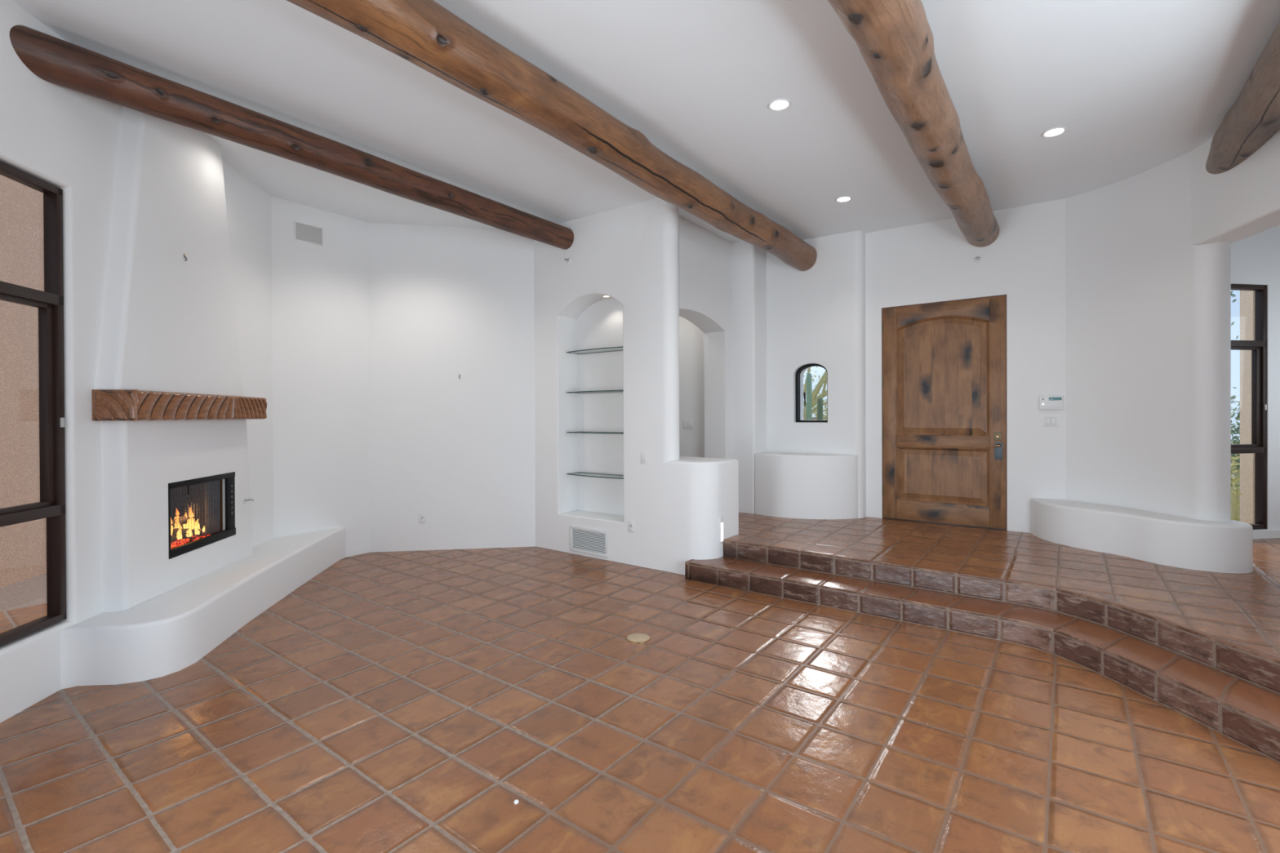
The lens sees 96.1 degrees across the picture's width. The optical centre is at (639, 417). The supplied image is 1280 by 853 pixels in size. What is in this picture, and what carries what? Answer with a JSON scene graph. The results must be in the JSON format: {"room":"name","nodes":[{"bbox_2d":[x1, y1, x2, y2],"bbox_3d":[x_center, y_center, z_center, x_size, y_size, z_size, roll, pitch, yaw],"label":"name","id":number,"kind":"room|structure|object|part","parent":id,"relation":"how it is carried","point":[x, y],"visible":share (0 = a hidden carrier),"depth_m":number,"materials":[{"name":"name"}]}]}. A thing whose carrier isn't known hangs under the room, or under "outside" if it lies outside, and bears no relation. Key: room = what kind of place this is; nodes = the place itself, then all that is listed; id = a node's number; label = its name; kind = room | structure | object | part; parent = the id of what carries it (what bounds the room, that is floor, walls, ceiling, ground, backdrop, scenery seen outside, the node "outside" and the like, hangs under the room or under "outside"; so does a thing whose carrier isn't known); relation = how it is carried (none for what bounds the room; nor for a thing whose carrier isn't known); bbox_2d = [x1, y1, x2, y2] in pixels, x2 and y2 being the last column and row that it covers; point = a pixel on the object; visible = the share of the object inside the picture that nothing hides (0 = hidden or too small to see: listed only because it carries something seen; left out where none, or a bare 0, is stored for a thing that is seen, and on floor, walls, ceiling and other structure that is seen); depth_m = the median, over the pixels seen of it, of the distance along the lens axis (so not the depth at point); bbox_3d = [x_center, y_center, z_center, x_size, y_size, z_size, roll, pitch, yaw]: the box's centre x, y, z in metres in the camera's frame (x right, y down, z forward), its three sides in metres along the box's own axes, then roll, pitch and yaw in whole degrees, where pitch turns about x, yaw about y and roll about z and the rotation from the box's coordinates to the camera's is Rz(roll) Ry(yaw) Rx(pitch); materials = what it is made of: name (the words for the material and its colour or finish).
{"room":"traditional dwelling","nodes":[
{"label":"traditional dwelling","id":0,"kind":"room"},
{"bbox_2d":[0,174,46,587],"bbox_3d":[-6.130,-1.854,3.059,0.307,7.440,6.488,0,0,-8],"label":"wall","id":1,"kind":"structure","parent":0,"point":[23,546],"depth_m":5.92,"materials":[{"name":"paint"}]},
{"bbox_2d":[0,0,273,723],"bbox_3d":[-3.308,-0.360,2.381,0.279,3.999,7.533,0,0,-8],"label":"wall","id":2,"kind":"structure","parent":0,"point":[67,139],"depth_m":3.43,"materials":[{"name":"white paint"}]},
{"bbox_2d":[0,160,66,646],"bbox_3d":[-3.255,-0.073,2.597,0.081,2.492,1.482,0,0,-8],"label":"window","id":3,"kind":"structure","parent":2,"relation":"in","point":[49,302],"depth_m":3.28,"materials":[{"name":"brown metal"}]},
{"bbox_3d":[-3.266,-0.070,2.595,0.045,1.151,1.406,0,0,-8],"label":"sash","id":4,"kind":"part","parent":3,"relation":"part of","materials":[{"name":"brown metal"}]},
{"bbox_2d":[271,195,370,556],"bbox_3d":[-3.464,-0.376,6.225,0.279,3.999,1.333,0,0,37],"label":"wall","id":5,"kind":"structure","parent":0,"point":[320,295],"depth_m":6.10,"materials":[{"name":"white paint"}]},
{"bbox_2d":[293,220,323,246],"bbox_3d":[-3.451,-1.919,5.999,0.014,0.200,0.285,0,0,37],"label":"speaker cover","id":6,"kind":"object","parent":5,"relation":"attached to","point":[303,232],"visible":1,"depth_m":5.99,"materials":[{"name":"white plastic"}]},
{"bbox_2d":[368,222,535,552],"bbox_3d":[-2.096,-0.385,6.749,2.260,3.999,0.261,0,0,-6],"label":"wall","id":7,"kind":"structure","parent":0,"point":[446,303],"depth_m":6.64,"materials":[{"name":"white paint"}]},
{"bbox_2d":[418,512,426,523],"bbox_3d":[-2.498,1.152,6.601,0.072,0.116,0.010,0,0,-8],"label":"wall outlet","id":8,"kind":"object","parent":7,"relation":"attached to","point":[421,516],"visible":1,"depth_m":6.60,"materials":[{"name":"white plastic"}]},
{"bbox_2d":[533,197,679,570],"bbox_3d":[-0.342,-0.391,6.482,2.068,3.999,0.604,0,0,37],"label":"wall","id":9,"kind":"structure","parent":0,"point":[628,255],"depth_m":6.30,"materials":[{"name":"white paint"}]},
{"bbox_2d":[564,257,570,263],"bbox_3d":[-0.813,-1.756,6.409,0.068,0.068,0.058,0,0,37],"label":"sprinkler head","id":10,"kind":"object","parent":9,"relation":"attached to","point":[568,260],"visible":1,"depth_m":6.41},
{"bbox_2d":[569,525,608,557],"bbox_3d":[-0.562,1.345,6.274,0.546,0.282,0.012,0,0,37],"label":"vent grille","id":11,"kind":"object","parent":9,"relation":"attached to","point":[582,540],"visible":1,"depth_m":6.26,"materials":[{"name":"white metal"}]},
{"bbox_2d":[566,346,622,355],"bbox_3d":[-0.436,-0.745,6.395,0.874,0.018,0.276,0,0,37],"label":"glass shelf","id":12,"kind":"object","parent":9,"relation":"attached to","point":[622,346],"visible":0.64,"depth_m":6.46,"materials":[{"name":"clear glass"}]},
{"bbox_2d":[566,390,623,394],"bbox_3d":[-0.434,-0.286,6.397,0.874,0.018,0.276,0,0,37],"label":"glass shelf","id":13,"kind":"object","parent":9,"relation":"attached to","point":[599,391],"visible":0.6,"depth_m":6.45,"materials":[{"name":"clear glass"}]},
{"bbox_2d":[566,431,623,434],"bbox_3d":[-0.432,0.169,6.399,0.874,0.018,0.276,0,0,37],"label":"glass shelf","id":14,"kind":"object","parent":9,"relation":"attached to","point":[579,432],"visible":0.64,"depth_m":6.37,"materials":[{"name":"clear glass"}]},
{"bbox_2d":[567,471,623,479],"bbox_3d":[-0.430,0.647,6.401,0.874,0.018,0.276,0,0,37],"label":"glass shelf","id":15,"kind":"object","parent":9,"relation":"attached to","point":[578,472],"visible":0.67,"depth_m":6.45,"materials":[{"name":"clear glass"}]},
{"bbox_2d":[628,520,634,532],"bbox_3d":[-0.092,1.117,5.925,0.072,0.116,0.010,0,0,37],"label":"wall outlet","id":16,"kind":"object","parent":9,"relation":"attached to","point":[631,523],"visible":1,"depth_m":5.92,"materials":[{"name":"white plastic"}]},
{"bbox_2d":[640,452,646,463],"bbox_3d":[0.035,0.405,5.824,0.072,0.116,0.011,0,0,37],"label":"light switch","id":17,"kind":"object","parent":9,"relation":"attached to","point":[643,455],"visible":1,"depth_m":5.82,"materials":[{"name":"white plastic"}]},
{"bbox_2d":[0,440,1238,612],"bbox_3d":[3.709,1.884,4.983,86.800,0.480,86.800,0,0,37],"label":"ground","id":18,"kind":"structure","parent":0,"point":[30,592],"depth_m":5.50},
{"bbox_2d":[806,373,812,420],"bbox_3d":[2.781,0.469,9.449,0.086,2.412,0.087,0,0,37],"label":"cactus","id":19,"kind":"object","parent":18,"relation":"on","point":[809,411],"visible":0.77,"depth_m":9.42,"materials":[{"name":"green plant"}]},
{"bbox_2d":[803,366,826,420],"bbox_3d":[3.564,0.234,11.310,1.434,2.805,1.022,0,0,37],"label":"tree","id":20,"kind":"object","parent":18,"relation":"on","point":[823,380],"visible":0.38,"depth_m":11.29,"materials":[{"name":"green plant"}]},
{"bbox_2d":[803,383,826,417],"bbox_3d":[5.602,0.198,16.312,4.620,2.806,1.604,0,0,37],"label":"desert shrub","id":21,"kind":"object","parent":18,"relation":"on","point":[814,413],"visible":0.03,"depth_m":16.55,"materials":[{"name":"green plant"}]},
{"bbox_2d":[817,397,822,420],"bbox_3d":[2.968,0.672,9.466,0.089,2.003,0.090,0,0,37],"label":"cactus","id":22,"kind":"object","parent":18,"relation":"on","point":[820,402],"visible":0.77,"depth_m":9.43,"materials":[{"name":"green plant"}]},
{"bbox_2d":[813,382,826,420],"bbox_3d":[4.338,0.305,12.980,1.645,2.632,1.050,0,0,37],"label":"desert shrub","id":23,"kind":"object","parent":18,"relation":"on","point":[826,383],"visible":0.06,"depth_m":13.02,"materials":[{"name":"green plant"}]},
{"bbox_2d":[1231,290,1238,338],"bbox_3d":[9.742,-0.620,9.680,0.811,4.462,0.746,0,0,-25],"label":"desert shrub","id":24,"kind":"object","parent":18,"relation":"on","point":[1232,295],"visible":0.05,"depth_m":9.60,"materials":[{"name":"green plant"}]},
{"bbox_2d":[1231,386,1239,521],"bbox_3d":[8.841,0.381,8.528,0.872,2.479,1.052,0,0,-9],"label":"desert shrub","id":25,"kind":"object","parent":18,"relation":"on","point":[1237,475],"visible":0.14,"depth_m":8.47,"materials":[{"name":"green plant"}]},
{"bbox_3d":[8.850,1.016,8.493,0.092,1.209,0.092,0,0,-31],"label":"stem","id":26,"kind":"part","parent":25,"relation":"part of","materials":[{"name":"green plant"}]},
{"bbox_2d":[1231,443,1243,520],"bbox_3d":[6.615,0.961,6.448,0.209,1.358,0.173,0,0,15],"label":"desert shrub","id":27,"kind":"object","parent":18,"relation":"on","point":[1234,516],"visible":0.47,"depth_m":6.40,"materials":[{"name":"green plant"}]},
{"bbox_3d":[6.620,1.221,6.444,0.092,0.837,0.092,0,0,-31],"label":"stem","id":28,"kind":"part","parent":27,"relation":"part of","materials":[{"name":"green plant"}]},
{"bbox_2d":[1240,290,1254,524],"bbox_3d":[6.988,-0.749,6.452,0.686,4.836,0.307,0,0,-8],"label":"porch column","id":29,"kind":"structure","parent":18,"relation":"on","point":[1246,297],"depth_m":6.42,"materials":[{"name":"paint"}]},
{"bbox_2d":[0,546,1279,852],"bbox_3d":[-1.127,1.613,2.145,9.269,0.150,7.967,0,0,37],"label":"floor","id":30,"kind":"structure","parent":0,"point":[397,701],"depth_m":2.71,"materials":[{"name":"brown tile"}]},
{"bbox_2d":[60,527,346,688],"bbox_3d":[-3.238,1.368,4.787,0.541,0.335,2.998,0,0,-8],"label":"bench","id":31,"kind":"object","parent":30,"relation":"on","point":[169,633],"visible":1,"depth_m":3.68,"materials":[{"name":"white paint"}]},
{"bbox_2d":[94,106,253,612],"bbox_3d":[-3.555,-0.496,4.286,0.484,3.401,1.595,0,0,-8],"label":"fireplace","id":32,"kind":"object","parent":31,"relation":"on","point":[169,324],"visible":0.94,"depth_m":3.98,"materials":[{"name":"white paint"}]},
{"bbox_2d":[91,389,266,421],"bbox_3d":[-3.320,-0.080,4.302,0.254,0.191,1.632,0,0,-8],"label":"mantel shelf","id":33,"kind":"object","parent":32,"relation":"attached to","point":[108,405],"visible":1,"depth_m":3.83,"materials":[{"name":"brown wood"}]},
{"bbox_2d":[170,529,210,548],"bbox_3d":[-3.518,0.939,4.381,0.218,0.086,0.569,0,0,-8],"label":"bed","id":34,"kind":"object","parent":32,"relation":"in","point":[178,542],"visible":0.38,"depth_m":4.39,"materials":[{"name":"red"}]},
{"bbox_2d":[170,534,177,543],"bbox_3d":[-3.481,0.899,4.251,0.091,0.108,0.222,0,0,-28],"label":"log","id":35,"kind":"object","parent":34,"relation":"on","point":[173,538],"visible":0.25,"depth_m":4.23,"materials":[{"name":"wood"}]},
{"bbox_2d":[172,528,200,538],"bbox_3d":[-3.482,0.886,4.394,0.081,0.118,0.265,0,0,-1],"label":"log","id":36,"kind":"object","parent":34,"relation":"on","point":[184,531],"visible":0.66,"depth_m":4.36,"materials":[{"name":"brown wood"}]},
{"bbox_2d":[170,506,204,539],"bbox_3d":[-3.496,0.806,4.373,0.162,0.251,0.590,0,0,-8],"label":"flame","id":37,"kind":"object","parent":34,"relation":"on","point":[190,523],"visible":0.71,"depth_m":4.44,"materials":[{"name":"yellow"}]},
{"bbox_3d":[-3.555,0.901,4.375,0.340,0.088,0.292,0,0,37],"label":"log","id":38,"kind":"object","parent":34,"relation":"on","visible":0},
{"bbox_2d":[171,515,186,528],"bbox_3d":[-3.519,0.807,4.324,0.074,0.112,0.199,0,0,22],"label":"log","id":39,"kind":"object","parent":38,"relation":"on","point":[182,520],"visible":0.48,"depth_m":4.37,"materials":[{"name":"brown wood"}]},
{"bbox_3d":[-3.338,0.716,4.397,0.035,0.527,0.840,0,0,-8],"label":"firebox frame","id":40,"kind":"part","parent":32,"relation":"part of","materials":[{"name":"black metal"}]},
{"bbox_2d":[204,480,220,535],"bbox_3d":[-3.413,0.706,4.592,0.026,0.427,0.172,0,0,-8],"label":"curtain","id":41,"kind":"object","parent":32,"relation":"hanging from","point":[212,489],"depth_m":4.58,"materials":[{"name":"grey metal"}]},
{"bbox_2d":[242,497,253,503],"bbox_3d":[-3.381,0.711,4.964,0.057,0.052,0.074,0,0,-8],"label":"key","id":42,"kind":"object","parent":32,"relation":"attached to","point":[244,500],"visible":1,"depth_m":4.95,"materials":[{"name":"white metal"}]},
{"bbox_2d":[626,632,650,643],"bbox_3d":[-0.012,1.520,3.981,0.168,0.010,0.168,0,0,1],"label":"floor outlet","id":43,"kind":"object","parent":30,"relation":"on","point":[638,637],"visible":1,"depth_m":3.97,"materials":[{"name":"gold metal"}]},
{"bbox_2d":[684,556,1279,763],"bbox_3d":[2.369,1.435,3.357,1.534,0.163,5.779,0,0,-28],"label":"step","id":44,"kind":"structure","parent":30,"relation":"on","point":[1246,713],"depth_m":3.73,"materials":[{"name":"brown tile"}]},
{"bbox_2d":[723,539,1279,693],"bbox_3d":[2.502,1.271,3.569,1.164,0.163,5.579,0,0,-29],"label":"step","id":45,"kind":"structure","parent":44,"relation":"on","point":[1255,667],"depth_m":4.02,"materials":[{"name":"brown tile"}]},
{"bbox_2d":[12,0,1279,242],"bbox_3d":[0.508,-2.345,3.700,9.734,0.491,12.648,0,0,37],"label":"ceiling","id":46,"kind":"structure","parent":0,"point":[1135,86],"depth_m":3.79,"materials":[{"name":"white paint"}]},
{"bbox_2d":[9,25,573,249],"bbox_3d":[-2.090,-1.996,4.766,0.256,0.247,4.433,0,0,37],"label":"log beam","id":47,"kind":"structure","parent":46,"relation":"attached to","point":[55,60],"depth_m":3.87,"materials":[{"name":"brown wood"}]},
{"bbox_2d":[286,0,817,271],"bbox_3d":[-0.764,-1.933,3.335,0.365,0.348,9.611,0,0,37],"label":"log beam","id":48,"kind":"structure","parent":46,"relation":"attached to","point":[424,33],"depth_m":3.40,"materials":[{"name":"brown wood"}]},
{"bbox_2d":[768,97,791,111],"bbox_3d":[0.962,-2.156,3.966,0.158,0.008,0.158,0,0,37],"label":"recessed light","id":49,"kind":"object","parent":46,"relation":"in","point":[777,104],"visible":1,"depth_m":3.96,"materials":[{"name":"white metal"}]},
{"bbox_2d":[835,195,852,202],"bbox_3d":[2.025,-2.171,5.717,0.158,0.008,0.158,0,0,37],"label":"recessed light","id":50,"kind":"object","parent":46,"relation":"in","point":[844,198],"visible":1,"depth_m":5.71,"materials":[{"name":"white metal"}]},
{"bbox_2d":[827,0,999,247],"bbox_3d":[0.763,-1.931,2.258,0.368,0.349,9.704,0,0,37],"label":"log beam","id":51,"kind":"structure","parent":46,"relation":"attached to","point":[894,38],"depth_m":3.28,"materials":[{"name":"brown wood"}]},
{"bbox_2d":[1041,126,1066,137],"bbox_3d":[3.119,-2.149,4.332,0.158,0.008,0.158,0,0,37],"label":"recessed light","id":52,"kind":"object","parent":46,"relation":"in","point":[1055,131],"visible":1,"depth_m":4.32,"materials":[{"name":"white metal"}]},
{"bbox_2d":[1205,21,1279,173],"bbox_3d":[2.014,-1.942,1.018,0.354,0.342,9.207,0,0,37],"label":"log beam","id":53,"kind":"structure","parent":46,"relation":"attached to","point":[1253,119],"depth_m":3.58,"materials":[{"name":"brown wood"}]},
{"bbox_2d":[679,315,704,457],"bbox_3d":[0.327,-0.494,7.945,1.829,3.813,0.248,0,0,37],"label":"wall","id":54,"kind":"structure","parent":0,"point":[691,338],"depth_m":7.53,"materials":[{"name":"white paint"}]},
{"bbox_2d":[682,420,693,429],"bbox_3d":[0.630,0.093,7.562,0.164,0.116,0.011,0,0,37],"label":"light switch","id":55,"kind":"object","parent":54,"relation":"attached to","point":[686,424],"visible":1,"depth_m":7.56,"materials":[{"name":"white plastic"}]},
{"bbox_2d":[662,456,738,574],"bbox_3d":[0.489,1.014,5.875,0.837,1.187,0.604,0,0,37],"label":"wall","id":56,"kind":"structure","parent":0,"point":[697,491],"depth_m":5.56,"materials":[{"name":"white paint"}]},
{"bbox_2d":[719,516,723,543],"bbox_3d":[0.790,1.086,5.575,0.014,0.255,0.060,0,0,37],"label":"step light","id":57,"kind":"object","parent":56,"relation":"attached to","point":[721,518],"visible":1,"depth_m":5.56,"materials":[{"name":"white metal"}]},
{"bbox_2d":[678,216,733,458],"bbox_3d":[0.692,-0.490,6.842,0.298,3.813,1.271,0,0,37],"label":"wall","id":58,"kind":"structure","parent":0,"point":[704,257],"depth_m":7.06,"materials":[{"name":"white paint"}]},
{"bbox_2d":[732,240,766,513],"bbox_3d":[1.400,-0.496,7.504,0.543,3.813,0.728,0,0,37],"label":"wall","id":59,"kind":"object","parent":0,"point":[748,260],"visible":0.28,"depth_m":7.15,"materials":[{"name":"white paint"}]},
{"bbox_2d":[766,231,866,518],"bbox_3d":[2.155,-0.498,7.208,1.302,3.813,0.332,0,0,37],"label":"wall","id":60,"kind":"structure","parent":0,"point":[816,315],"depth_m":6.95,"materials":[{"name":"white paint"}]},
{"bbox_2d":[795,363,827,422],"bbox_3d":[2.153,-0.306,7.140,0.425,0.725,0.093,0,0,37],"label":"window","id":61,"kind":"structure","parent":60,"relation":"in","point":[801,369],"depth_m":7.22,"materials":[{"name":"black metal"}]},
{"bbox_2d":[865,198,1066,533],"bbox_3d":[3.588,-0.501,6.291,2.124,3.813,0.248,0,0,37],"label":"wall door","id":62,"kind":"structure","parent":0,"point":[934,261],"depth_m":5.94,"materials":[{"name":"white paint"}]},
{"bbox_2d":[881,294,1007,530],"bbox_3d":[3.333,-0.051,6.366,1.241,2.459,0.162,0,0,37],"label":"door","id":63,"kind":"structure","parent":62,"relation":"attached to","point":[944,363],"depth_m":6.32,"materials":[{"name":"brown wood"}]},
{"bbox_3d":[3.333,-1.148,6.367,0.921,0.248,0.050,0,0,37],"label":"rail","id":64,"kind":"part","parent":63,"relation":"part of","materials":[{"name":"brown wood"}]},
{"bbox_3d":[3.339,0.264,6.373,0.921,0.140,0.050,0,0,37],"label":"rail","id":65,"kind":"part","parent":63,"relation":"part of","materials":[{"name":"brown wood"}]},
{"bbox_3d":[3.343,1.058,6.377,0.921,0.232,0.050,0,0,37],"label":"rail","id":66,"kind":"part","parent":63,"relation":"part of","materials":[{"name":"brown wood"}]},
{"bbox_3d":[3.333,0.638,6.365,0.921,0.608,0.023,0,0,37],"label":"panel","id":67,"kind":"part","parent":63,"relation":"part of","materials":[{"name":"brown wood"}]},
{"bbox_3d":[3.329,-0.461,6.360,0.921,1.311,0.023,0,0,37],"label":"panel","id":68,"kind":"part","parent":63,"relation":"part of","materials":[{"name":"brown wood"}]},
{"bbox_3d":[3.703,0.305,6.029,0.133,0.068,0.058,0,0,37],"label":"lever","id":69,"kind":"part","parent":63,"relation":"part of","materials":[{"name":"brown metal"}]},
{"bbox_3d":[3.757,0.349,6.029,0.072,0.180,0.008,0,0,37],"label":"handle plate","id":70,"kind":"part","parent":63,"relation":"part of","materials":[{"name":"grey metal"}]},
{"bbox_2d":[974,256,982,262],"bbox_3d":[3.580,-1.684,6.097,0.068,0.068,0.058,0,0,37],"label":"sprinkler head","id":71,"kind":"object","parent":62,"relation":"attached to","point":[978,259],"visible":1,"depth_m":6.11},
{"bbox_2d":[1039,395,1062,409],"bbox_3d":[4.100,-0.153,5.737,0.195,0.143,0.033,0,0,37],"label":"alarm keypad","id":72,"kind":"object","parent":62,"relation":"attached to","point":[1046,402],"visible":1,"depth_m":5.73,"materials":[{"name":"white plastic"}]},
{"bbox_2d":[1044,414,1057,426],"bbox_3d":[4.106,0.031,5.748,0.118,0.116,0.011,0,0,37],"label":"light switch","id":73,"kind":"object","parent":62,"relation":"attached to","point":[1050,420],"visible":1,"depth_m":5.75,"materials":[{"name":"white plastic"}]},
{"bbox_2d":[724,512,1279,657],"bbox_3d":[2.678,1.281,5.571,8.184,0.202,6.727,0,0,37],"label":"floor","id":74,"kind":"structure","parent":0,"point":[1243,609],"depth_m":4.61,"materials":[{"name":"brown tile"}]},
{"bbox_2d":[755,451,857,519],"bbox_3d":[1.966,0.831,6.890,1.128,0.787,0.496,0,0,37],"label":"bench","id":75,"kind":"object","parent":74,"relation":"on","point":[788,485],"visible":0.9,"depth_m":6.71,"materials":[{"name":"white paint"}]},
{"bbox_2d":[1030,497,1253,573],"bbox_3d":[4.242,0.994,5.085,0.510,0.363,1.632,0,0,-24],"label":"bench","id":76,"kind":"object","parent":74,"relation":"on","point":[1157,538],"visible":0.98,"depth_m":4.73,"materials":[{"name":"white paint"}]},
{"bbox_2d":[1065,151,1231,521],"bbox_3d":[4.490,-0.500,5.194,0.342,3.813,1.394,0,0,-13],"label":"wall","id":77,"kind":"structure","parent":0,"point":[1148,308],"depth_m":5.01,"materials":[{"name":"white paint"}]},
{"bbox_2d":[1253,529,1279,538],"bbox_3d":[6.386,1.125,5.615,2.945,0.078,0.025,0,0,-8],"label":"baseboard","id":78,"kind":"structure","parent":77,"relation":"attached to","point":[1264,534],"depth_m":5.55,"materials":[{"name":"white paint"}]},
{"bbox_2d":[1191,128,1279,244],"bbox_3d":[4.215,-1.883,3.498,0.312,1.029,2.389,0,0,18],"label":"wall header","id":79,"kind":"structure","parent":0,"point":[1242,202],"depth_m":4.20,"materials":[{"name":"white paint"}]},
{"bbox_2d":[1231,224,1279,530],"bbox_3d":[6.357,-0.511,5.752,3.875,3.813,0.279,0,0,-8],"label":"wall window","id":80,"kind":"structure","parent":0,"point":[1255,259],"depth_m":5.58,"materials":[{"name":"white paint"}]},
{"bbox_2d":[1231,284,1266,529],"bbox_3d":[5.543,-0.100,5.525,1.066,2.362,0.081,0,0,-8],"label":"window","id":81,"kind":"structure","parent":80,"relation":"attached to","point":[1258,347],"depth_m":5.58,"materials":[{"name":"brown metal"}]},
{"bbox_3d":[5.541,-0.199,5.536,0.990,0.977,0.045,0,0,-8],"label":"sash","id":82,"kind":"part","parent":81,"relation":"part of","materials":[{"name":"brown metal"}]}
]}

